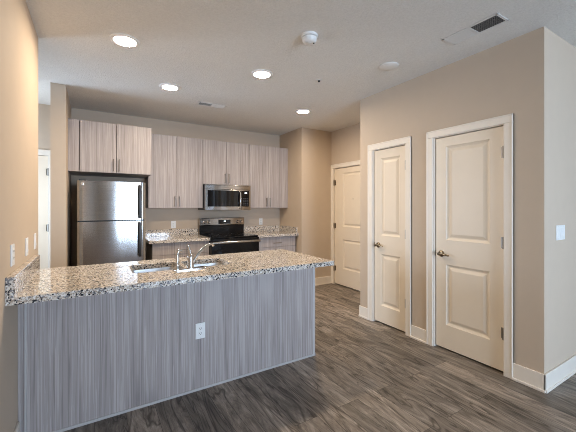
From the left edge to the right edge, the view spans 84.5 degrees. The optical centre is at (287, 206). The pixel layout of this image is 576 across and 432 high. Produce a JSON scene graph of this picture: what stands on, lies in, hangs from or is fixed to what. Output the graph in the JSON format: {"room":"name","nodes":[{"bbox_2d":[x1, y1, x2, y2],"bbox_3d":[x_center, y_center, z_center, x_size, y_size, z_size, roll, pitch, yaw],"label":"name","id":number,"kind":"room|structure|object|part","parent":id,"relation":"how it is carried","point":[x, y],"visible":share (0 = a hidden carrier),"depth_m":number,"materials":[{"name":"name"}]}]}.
{"room":"kitchen","nodes":[
{"label":"kitchen","id":0,"kind":"room"},
{"bbox_2d":[0,0,37,431],"bbox_3d":[-0.264,0.021,-0.412,0.120,2.706,6.772,0,0,-31],"label":"wall","id":1,"kind":"structure","parent":0,"point":[18,35],"depth_m":1.76,"materials":[{"name":"beige paint"}]},
{"bbox_2d":[10,244,14,266],"bbox_3d":[-1.483,0.262,1.710,0.009,0.116,0.072,0,0,-31],"label":"wall outlet","id":2,"kind":"object","parent":1,"relation":"attached to","point":[12,247],"visible":1,"depth_m":1.69,"materials":[{"name":"white plastic"}]},
{"bbox_2d":[14,422,19,431],"bbox_3d":[-0.207,1.307,-0.369,0.022,0.134,6.785,0,0,-31],"label":"baseboard","id":3,"kind":"structure","parent":1,"relation":"attached to","point":[17,428],"depth_m":1.79,"materials":[{"name":"white paint"}]},
{"bbox_2d":[25,237,28,255],"bbox_3d":[-1.704,0.264,2.072,0.010,0.116,0.072,0,0,-31],"label":"light switch","id":4,"kind":"object","parent":1,"relation":"attached to","point":[26,239],"visible":1,"depth_m":2.04,"materials":[{"name":"white plastic"}]},
{"bbox_2d":[34,233,35,248],"bbox_3d":[-1.877,0.259,2.357,0.010,0.116,0.072,0,0,-31],"label":"light switch","id":5,"kind":"object","parent":1,"relation":"attached to","point":[35,233],"visible":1,"depth_m":2.35,"materials":[{"name":"white plastic"}]},
{"bbox_2d":[50,82,70,267],"bbox_3d":[-2.741,0.021,3.848,0.136,2.706,0.955,0,0,-31],"label":"wall","id":6,"kind":"structure","parent":0,"point":[60,106],"depth_m":3.45,"materials":[{"name":"beige paint"}]},
{"bbox_2d":[38,103,279,265],"bbox_3d":[-2.372,0.021,4.714,5.100,2.706,0.140,0,0,-31],"label":"wall","id":7,"kind":"structure","parent":0,"point":[155,218],"depth_m":4.94,"materials":[{"name":"beige paint"}]},
{"bbox_2d":[38,149,49,268],"bbox_3d":[-3.486,0.319,3.979,0.920,2.111,0.125,0,0,-31],"label":"door","id":8,"kind":"structure","parent":7,"relation":"in","point":[43,155],"depth_m":4.15,"materials":[{"name":"white paint"}]},
{"bbox_2d":[68,118,150,177],"bbox_3d":[-2.365,-0.731,4.245,0.918,0.623,0.669,0,0,-31],"label":"upper cabinet","id":9,"kind":"object","parent":7,"relation":"attached to","point":[101,149],"visible":1,"depth_m":3.98,"materials":[{"name":"grey laminate"}]},
{"bbox_3d":[-2.561,-0.731,3.788,0.109,0.623,0.017,0,0,-31],"label":"filler panel","id":10,"kind":"part","parent":9,"relation":"part of","materials":[{"name":"grey laminate"}]},
{"bbox_3d":[-2.342,-0.731,3.918,0.387,0.621,0.019,0,0,-31],"label":"door","id":11,"kind":"part","parent":9,"relation":"part of","materials":[{"name":"grey laminate"}]},
{"bbox_3d":[-1.998,-0.731,4.128,0.408,0.621,0.019,0,0,-31],"label":"door","id":12,"kind":"part","parent":9,"relation":"part of","materials":[{"name":"grey laminate"}]},
{"bbox_2d":[145,228,197,236],"bbox_3d":[-1.820,0.409,4.957,0.825,0.102,0.020,0,0,-31],"label":"backsplash","id":13,"kind":"structure","parent":7,"relation":"attached to","point":[192,231],"depth_m":4.94,"materials":[{"name":"stone"}]},
{"bbox_2d":[171,221,175,227],"bbox_3d":[-1.798,0.287,4.977,0.072,0.116,0.009,0,0,-31],"label":"wall outlet","id":14,"kind":"object","parent":7,"relation":"attached to","point":[173,223],"visible":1,"depth_m":4.97,"materials":[{"name":"white plastic"}]},
{"bbox_2d":[145,133,202,207],"bbox_3d":[-1.724,-0.508,4.829,0.782,1.068,0.339,0,0,-31],"label":"upper cabinet","id":15,"kind":"object","parent":7,"relation":"attached to","point":[175,180],"visible":0.91,"depth_m":4.71,"materials":[{"name":"grey laminate"}]},
{"bbox_3d":[-1.825,-0.508,4.620,0.388,1.066,0.019,0,0,-31],"label":"door","id":16,"kind":"part","parent":15,"relation":"part of","materials":[{"name":"grey laminate"}]},
{"bbox_3d":[-1.491,-0.508,4.824,0.384,1.066,0.019,0,0,-31],"label":"door","id":17,"kind":"part","parent":15,"relation":"part of","materials":[{"name":"grey laminate"}]},
{"bbox_2d":[203,139,248,185],"bbox_3d":[-1.056,-0.695,5.237,0.780,0.694,0.339,0,0,-31],"label":"upper cabinet","id":18,"kind":"object","parent":7,"relation":"attached to","point":[224,163],"visible":0.91,"depth_m":5.11,"materials":[{"name":"grey laminate"}]},
{"bbox_3d":[-1.158,-0.695,5.027,0.381,0.692,0.019,0,0,-31],"label":"door","id":19,"kind":"part","parent":18,"relation":"part of","materials":[{"name":"grey laminate"}]},
{"bbox_2d":[198,184,250,209],"bbox_3d":[-1.030,-0.141,5.184,0.760,0.402,0.456,0,0,-31],"label":"microwave","id":20,"kind":"object","parent":18,"relation":"attached to","point":[215,196],"visible":0.99,"depth_m":5.02,"materials":[{"name":"silver metal"}]},
{"bbox_3d":[-1.019,-0.102,5.008,0.595,0.324,0.032,0,0,-31],"label":"door","id":21,"kind":"part","parent":20,"relation":"part of","materials":[{"name":"black glass"}]},
{"bbox_3d":[-0.698,-0.123,5.185,0.131,0.254,0.005,0,0,-31],"label":"key panel","id":22,"kind":"part","parent":20,"relation":"part of","materials":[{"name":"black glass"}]},
{"bbox_3d":[-0.694,-0.102,5.206,0.163,0.324,0.032,0,0,-31],"label":"control panel","id":23,"kind":"part","parent":20,"relation":"part of","materials":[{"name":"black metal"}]},
{"bbox_3d":[-0.825,-0.695,5.230,0.389,0.692,0.019,0,0,-31],"label":"door","id":24,"kind":"part","parent":18,"relation":"part of","materials":[{"name":"grey laminate"}]},
{"bbox_2d":[244,225,278,231],"bbox_3d":[-0.489,0.409,5.769,0.747,0.102,0.020,0,0,-31],"label":"backsplash","id":25,"kind":"structure","parent":7,"relation":"attached to","point":[275,227],"depth_m":5.75,"materials":[{"name":"stone"}]},
{"bbox_2d":[249,144,287,207],"bbox_3d":[-0.397,-0.508,5.639,0.760,1.068,0.339,0,0,-31],"label":"upper cabinet","id":26,"kind":"object","parent":7,"relation":"attached to","point":[268,166],"visible":0.88,"depth_m":5.51,"materials":[{"name":"grey laminate"}]},
{"bbox_3d":[-0.503,-0.508,5.426,0.352,1.066,0.019,0,0,-31],"label":"door","id":27,"kind":"part","parent":26,"relation":"part of","materials":[{"name":"grey laminate"}]},
{"bbox_3d":[-0.178,-0.508,5.624,0.398,1.066,0.019,0,0,-31],"label":"door","id":28,"kind":"part","parent":26,"relation":"part of","materials":[{"name":"grey laminate"}]},
{"bbox_2d":[26,0,575,135],"bbox_3d":[1.123,-1.381,1.616,7.840,0.100,9.030,0,0,-31],"label":"ceiling","id":29,"kind":"structure","parent":0,"point":[210,49],"depth_m":2.68,"materials":[{"name":"paint"}]},
{"bbox_2d":[109,33,139,47],"bbox_3d":[-1.309,-1.326,2.547,0.224,0.010,0.224,0,0,-31],"label":"recessed light","id":30,"kind":"object","parent":29,"relation":"in","point":[120,39],"visible":1,"depth_m":2.54,"materials":[{"name":"white"}]},
{"bbox_2d":[114,36,135,45],"bbox_3d":[-1.309,-1.326,2.547,0.160,0.002,0.160,0,0,-31],"label":"diffuser","id":31,"kind":"object","parent":30,"relation":"attached to","point":[118,40],"depth_m":2.54,"materials":[{"name":"white plastic"}]},
{"bbox_2d":[159,83,180,90],"bbox_3d":[-1.317,-1.326,3.540,0.224,0.010,0.224,0,0,-31],"label":"recessed light","id":32,"kind":"object","parent":29,"relation":"in","point":[166,86],"visible":1,"depth_m":3.53,"materials":[{"name":"white"}]},
{"bbox_2d":[162,85,177,89],"bbox_3d":[-1.317,-1.326,3.540,0.160,0.002,0.160,0,0,-31],"label":"diffuser","id":33,"kind":"object","parent":32,"relation":"attached to","point":[166,87],"depth_m":3.54,"materials":[{"name":"white plastic"}]},
{"bbox_2d":[197,101,225,108],"bbox_3d":[-1.004,-1.328,4.173,0.360,0.007,0.130,0,0,-31],"label":"ceiling vent","id":34,"kind":"object","parent":29,"relation":"in","point":[199,102],"visible":1,"depth_m":4.17,"materials":[{"name":"white metal"}]},
{"bbox_2d":[251,69,272,78],"bbox_3d":[-0.262,-1.326,3.193,0.224,0.010,0.224,0,0,-31],"label":"recessed light","id":35,"kind":"object","parent":29,"relation":"in","point":[259,73],"visible":1,"depth_m":3.18,"materials":[{"name":"white"}]},
{"bbox_2d":[254,72,269,77],"bbox_3d":[-0.262,-1.326,3.193,0.160,0.002,0.160,0,0,-31],"label":"diffuser","id":36,"kind":"object","parent":35,"relation":"attached to","point":[256,74],"depth_m":3.20,"materials":[{"name":"white plastic"}]},
{"bbox_2d":[295,109,310,113],"bbox_3d":[0.213,-1.326,4.452,0.224,0.010,0.224,0,0,-31],"label":"recessed light","id":37,"kind":"object","parent":29,"relation":"in","point":[300,111],"visible":1,"depth_m":4.43,"materials":[{"name":"white"}]},
{"bbox_2d":[301,31,317,45],"bbox_3d":[0.168,-1.298,2.471,0.128,0.066,0.128,0,0,-31],"label":"smoke detector","id":38,"kind":"object","parent":29,"relation":"attached to","point":[309,38],"visible":1,"depth_m":2.43,"materials":[{"name":"white plastic"}]},
{"bbox_2d":[379,62,398,70],"bbox_3d":[0.959,-1.324,3.010,0.176,0.015,0.176,0,0,-31],"label":"cover plate","id":39,"kind":"object","parent":29,"relation":"attached to","point":[387,66],"visible":1,"depth_m":2.99,"materials":[{"name":"white paint"}]},
{"bbox_2d":[442,13,508,44],"bbox_3d":[1.403,-1.328,2.396,0.165,0.007,0.410,0,0,-31],"label":"ceiling vent","id":40,"kind":"object","parent":29,"relation":"in","point":[492,21],"visible":1,"depth_m":2.38,"materials":[{"name":"white metal"}]},
{"bbox_2d":[280,127,330,277],"bbox_3d":[0.329,0.021,5.913,0.760,2.706,0.866,0,0,-31],"label":"wall","id":41,"kind":"structure","parent":0,"point":[308,210],"depth_m":5.53,"materials":[{"name":"beige paint"}]},
{"bbox_2d":[315,276,330,285],"bbox_3d":[0.465,1.307,5.553,0.662,0.134,0.153,0,0,-31],"label":"baseboard","id":42,"kind":"structure","parent":41,"relation":"attached to","point":[327,279],"depth_m":5.56,"materials":[{"name":"white paint"}]},
{"bbox_2d":[64,283,575,431],"bbox_3d":[1.123,1.399,1.616,7.840,0.050,9.030,0,0,-31],"label":"floor","id":43,"kind":"structure","parent":0,"point":[363,375],"depth_m":2.28,"materials":[{"name":"grey wood"}]},
{"bbox_2d":[77,179,144,265],"bbox_3d":[-2.307,0.529,4.150,0.728,1.690,0.812,0,0,-31],"label":"refrigerator","id":44,"kind":"object","parent":43,"relation":"on","point":[110,214],"visible":0.58,"depth_m":3.83,"materials":[{"name":"grey metal"}]},
{"bbox_3d":[-2.141,-0.067,3.878,0.728,0.469,0.072,0,0,-31],"label":"freezer door","id":45,"kind":"part","parent":44,"relation":"part of","materials":[{"name":"silver metal"}]},
{"bbox_3d":[-2.141,0.723,3.878,0.728,1.082,0.072,0,0,-31],"label":"door","id":46,"kind":"part","parent":44,"relation":"part of","materials":[{"name":"silver metal"}]},
{"bbox_3d":[-1.849,-0.057,3.964,0.030,0.418,0.018,0,0,-31],"label":"handle","id":47,"kind":"part","parent":44,"relation":"part of","materials":[{"name":"grey metal"}]},
{"bbox_3d":[-1.849,0.413,3.964,0.030,0.431,0.018,0,0,-31],"label":"handle","id":48,"kind":"part","parent":44,"relation":"part of","materials":[{"name":"grey metal"}]},
{"bbox_2d":[18,268,315,431],"bbox_3d":[-0.799,0.936,2.617,2.121,0.875,0.576,0,0,-31],"label":"kitchen island","id":49,"kind":"object","parent":43,"relation":"on","point":[85,360],"visible":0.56,"depth_m":2.19,"materials":[{"name":"grey laminate"}]},
{"bbox_2d":[5,249,333,305],"bbox_3d":[-0.734,0.427,2.497,2.108,0.142,0.863,0,0,-31],"label":"island countertop","id":50,"kind":"structure","parent":49,"relation":"on","point":[29,283],"depth_m":2.15,"materials":[{"name":"stone"}]},
{"bbox_2d":[132,262,224,272],"bbox_3d":[-0.835,0.586,2.504,0.767,0.176,0.385,0,0,-31],"label":"sink","id":51,"kind":"object","parent":50,"relation":"in","point":[213,263],"visible":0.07,"depth_m":2.60,"materials":[{"name":"silver metal"}]},
{"bbox_3d":[-0.997,0.584,2.405,0.387,0.172,0.385,0,0,-31],"label":"bowl","id":52,"kind":"part","parent":51,"relation":"part of","materials":[{"name":"silver metal"}]},
{"bbox_3d":[-0.673,0.584,2.603,0.388,0.172,0.385,0,0,-31],"label":"bowl","id":53,"kind":"part","parent":51,"relation":"part of","materials":[{"name":"silver metal"}]},
{"bbox_2d":[172,243,213,271],"bbox_3d":[-0.679,0.368,2.342,0.339,0.184,0.092,0,0,-42],"label":"faucet","id":54,"kind":"object","parent":50,"relation":"on","point":[191,259],"visible":0.98,"depth_m":2.30,"materials":[{"name":"silver metal"}]},
{"bbox_2d":[174,249,181,269],"bbox_3d":[-0.786,0.377,2.268,0.054,0.142,0.044,0,0,-31],"label":"sprayer","id":55,"kind":"object","parent":54,"relation":"on","point":[177,266],"visible":1,"depth_m":2.25,"materials":[{"name":"silver metal"}]},
{"bbox_3d":[-0.711,0.454,2.313,0.255,0.012,0.054,0,0,-31],"label":"plate","id":56,"kind":"part","parent":54,"relation":"part of","materials":[{"name":"silver metal"}]},
{"bbox_3d":[-0.643,0.357,2.398,0.025,0.148,0.214,0,0,39],"label":"spout","id":57,"kind":"part","parent":54,"relation":"part of","materials":[{"name":"silver metal"}]},
{"bbox_2d":[195,322,204,338],"bbox_3d":[-0.655,0.931,2.371,0.072,0.116,0.009,0,0,-31],"label":"wall outlet","id":58,"kind":"object","parent":49,"relation":"attached to","point":[200,327],"visible":1,"depth_m":2.37,"materials":[{"name":"white plastic"}]},
{"bbox_2d":[198,326,202,335],"bbox_3d":[-0.654,0.931,2.369,0.034,0.068,0.004,0,0,-31],"label":"receptacle","id":59,"kind":"object","parent":58,"relation":"attached to","point":[200,328],"depth_m":2.37,"materials":[{"name":"white plastic"}]},
{"bbox_2d":[146,241,208,259],"bbox_3d":[-1.631,0.937,4.690,0.780,0.874,0.614,0,0,-31],"label":"base cabinet","id":60,"kind":"object","parent":43,"relation":"on","point":[159,250],"visible":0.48,"depth_m":4.43,"materials":[{"name":"grey laminate"}]},
{"bbox_3d":[-1.660,0.972,4.363,0.385,0.596,0.019,0,0,-31],"label":"door","id":61,"kind":"part","parent":60,"relation":"part of","materials":[{"name":"grey laminate"}]},
{"bbox_2d":[145,228,209,243],"bbox_3d":[-1.655,0.428,4.686,0.825,0.140,0.655,0,0,-31],"label":"countertop","id":62,"kind":"structure","parent":60,"relation":"on","point":[164,235],"depth_m":4.79,"materials":[{"name":"stone"}]},
{"bbox_3d":[-1.327,0.972,4.566,0.385,0.596,0.019,0,0,-31],"label":"door","id":63,"kind":"part","parent":60,"relation":"part of","materials":[{"name":"grey laminate"}]},
{"bbox_2d":[199,217,260,254],"bbox_3d":[-0.937,0.783,5.043,0.768,1.182,0.734,0,0,-31],"label":"range","id":64,"kind":"object","parent":43,"relation":"on","point":[227,235],"visible":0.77,"depth_m":4.95,"materials":[{"name":"black metal"}]},
{"bbox_3d":[-1.059,0.258,5.288,0.210,0.067,0.008,0,0,-31],"label":"display panel","id":65,"kind":"part","parent":64,"relation":"part of","materials":[{"name":"black glass"}]},
{"bbox_2d":[201,233,257,238],"bbox_3d":[-0.943,0.465,5.053,0.766,0.023,0.570,0,0,-31],"label":"cooktop","id":66,"kind":"object","parent":64,"relation":"in","point":[211,235],"depth_m":4.93,"materials":[{"name":"black glass"}]},
{"bbox_3d":[-0.795,0.793,4.810,0.762,0.622,0.056,0,0,-31],"label":"oven door","id":67,"kind":"part","parent":64,"relation":"part of","materials":[{"name":"black glass"}]},
{"bbox_3d":[-0.756,0.532,4.746,0.754,0.038,0.038,0,0,-31],"label":"handle","id":68,"kind":"part","parent":64,"relation":"part of","materials":[{"name":"silver metal"}]},
{"bbox_2d":[259,236,294,251],"bbox_3d":[-0.325,0.937,5.487,0.730,0.874,0.614,0,0,-31],"label":"base cabinet","id":69,"kind":"object","parent":43,"relation":"on","point":[282,242],"visible":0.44,"depth_m":5.26,"materials":[{"name":"grey laminate"}]},
{"bbox_3d":[-0.343,0.972,5.167,0.360,0.596,0.019,0,0,-31],"label":"door","id":70,"kind":"part","parent":69,"relation":"part of","materials":[{"name":"grey laminate"}]},
{"bbox_2d":[244,225,298,237],"bbox_3d":[-0.316,0.428,5.503,0.767,0.140,0.655,0,0,-31],"label":"countertop","id":71,"kind":"structure","parent":69,"relation":"on","point":[275,230],"depth_m":5.62,"materials":[{"name":"stone"}]},
{"bbox_3d":[-0.032,0.972,5.357,0.360,0.596,0.019,0,0,-31],"label":"door","id":72,"kind":"part","parent":69,"relation":"part of","materials":[{"name":"grey laminate"}]},
{"bbox_2d":[331,123,359,164],"bbox_3d":[1.265,0.021,5.012,0.140,2.706,1.647,0,0,-31],"label":"wall","id":73,"kind":"structure","parent":0,"point":[345,142],"depth_m":5.36,"materials":[{"name":"beige paint"}]},
{"bbox_2d":[331,160,359,290],"bbox_3d":[1.074,0.319,5.233,0.126,2.111,1.070,0,0,-31],"label":"door","id":74,"kind":"structure","parent":73,"relation":"in","point":[345,177],"depth_m":5.38,"materials":[{"name":"white paint"}]},
{"bbox_2d":[360,26,548,373],"bbox_3d":[1.460,0.021,3.194,0.140,2.706,1.901,0,0,-31],"label":"wall","id":75,"kind":"structure","parent":0,"point":[511,76],"depth_m":2.59,"materials":[{"name":"beige paint"}]},
{"bbox_2d":[367,136,410,336],"bbox_3d":[1.156,0.319,3.601,0.126,2.111,0.613,0,0,-31],"label":"door","id":76,"kind":"structure","parent":75,"relation":"in","point":[388,162],"depth_m":3.61,"materials":[{"name":"white paint"}]},
{"bbox_2d":[358,305,545,392],"bbox_3d":[1.391,1.307,3.152,0.022,0.134,1.927,0,0,-31],"label":"baseboard","id":77,"kind":"structure","parent":75,"relation":"attached to","point":[533,379],"depth_m":2.47,"materials":[{"name":"white paint"}]},
{"bbox_2d":[426,113,512,378],"bbox_3d":[1.610,0.319,2.856,0.126,2.111,0.768,0,0,-31],"label":"door","id":78,"kind":"structure","parent":75,"relation":"in","point":[469,166],"depth_m":2.82,"materials":[{"name":"white paint"}]},
{"bbox_2d":[549,30,575,370],"bbox_3d":[3.079,0.021,3.138,2.675,2.706,0.120,0,0,-31],"label":"wall","id":79,"kind":"structure","parent":0,"point":[562,55],"depth_m":2.51,"materials":[{"name":"beige paint"}]},
{"bbox_2d":[544,354,575,393],"bbox_3d":[3.074,1.307,3.052,2.773,0.134,0.022,0,0,-31],"label":"baseboard","id":80,"kind":"structure","parent":79,"relation":"attached to","point":[565,370],"depth_m":2.46,"materials":[{"name":"white paint"}]},
{"bbox_2d":[556,225,564,239],"bbox_3d":[2.141,0.206,2.490,0.164,0.116,0.010,0,0,-31],"label":"light switch","id":81,"kind":"object","parent":79,"relation":"attached to","point":[560,229],"visible":1,"depth_m":2.48,"materials":[{"name":"white plastic"}]}
]}

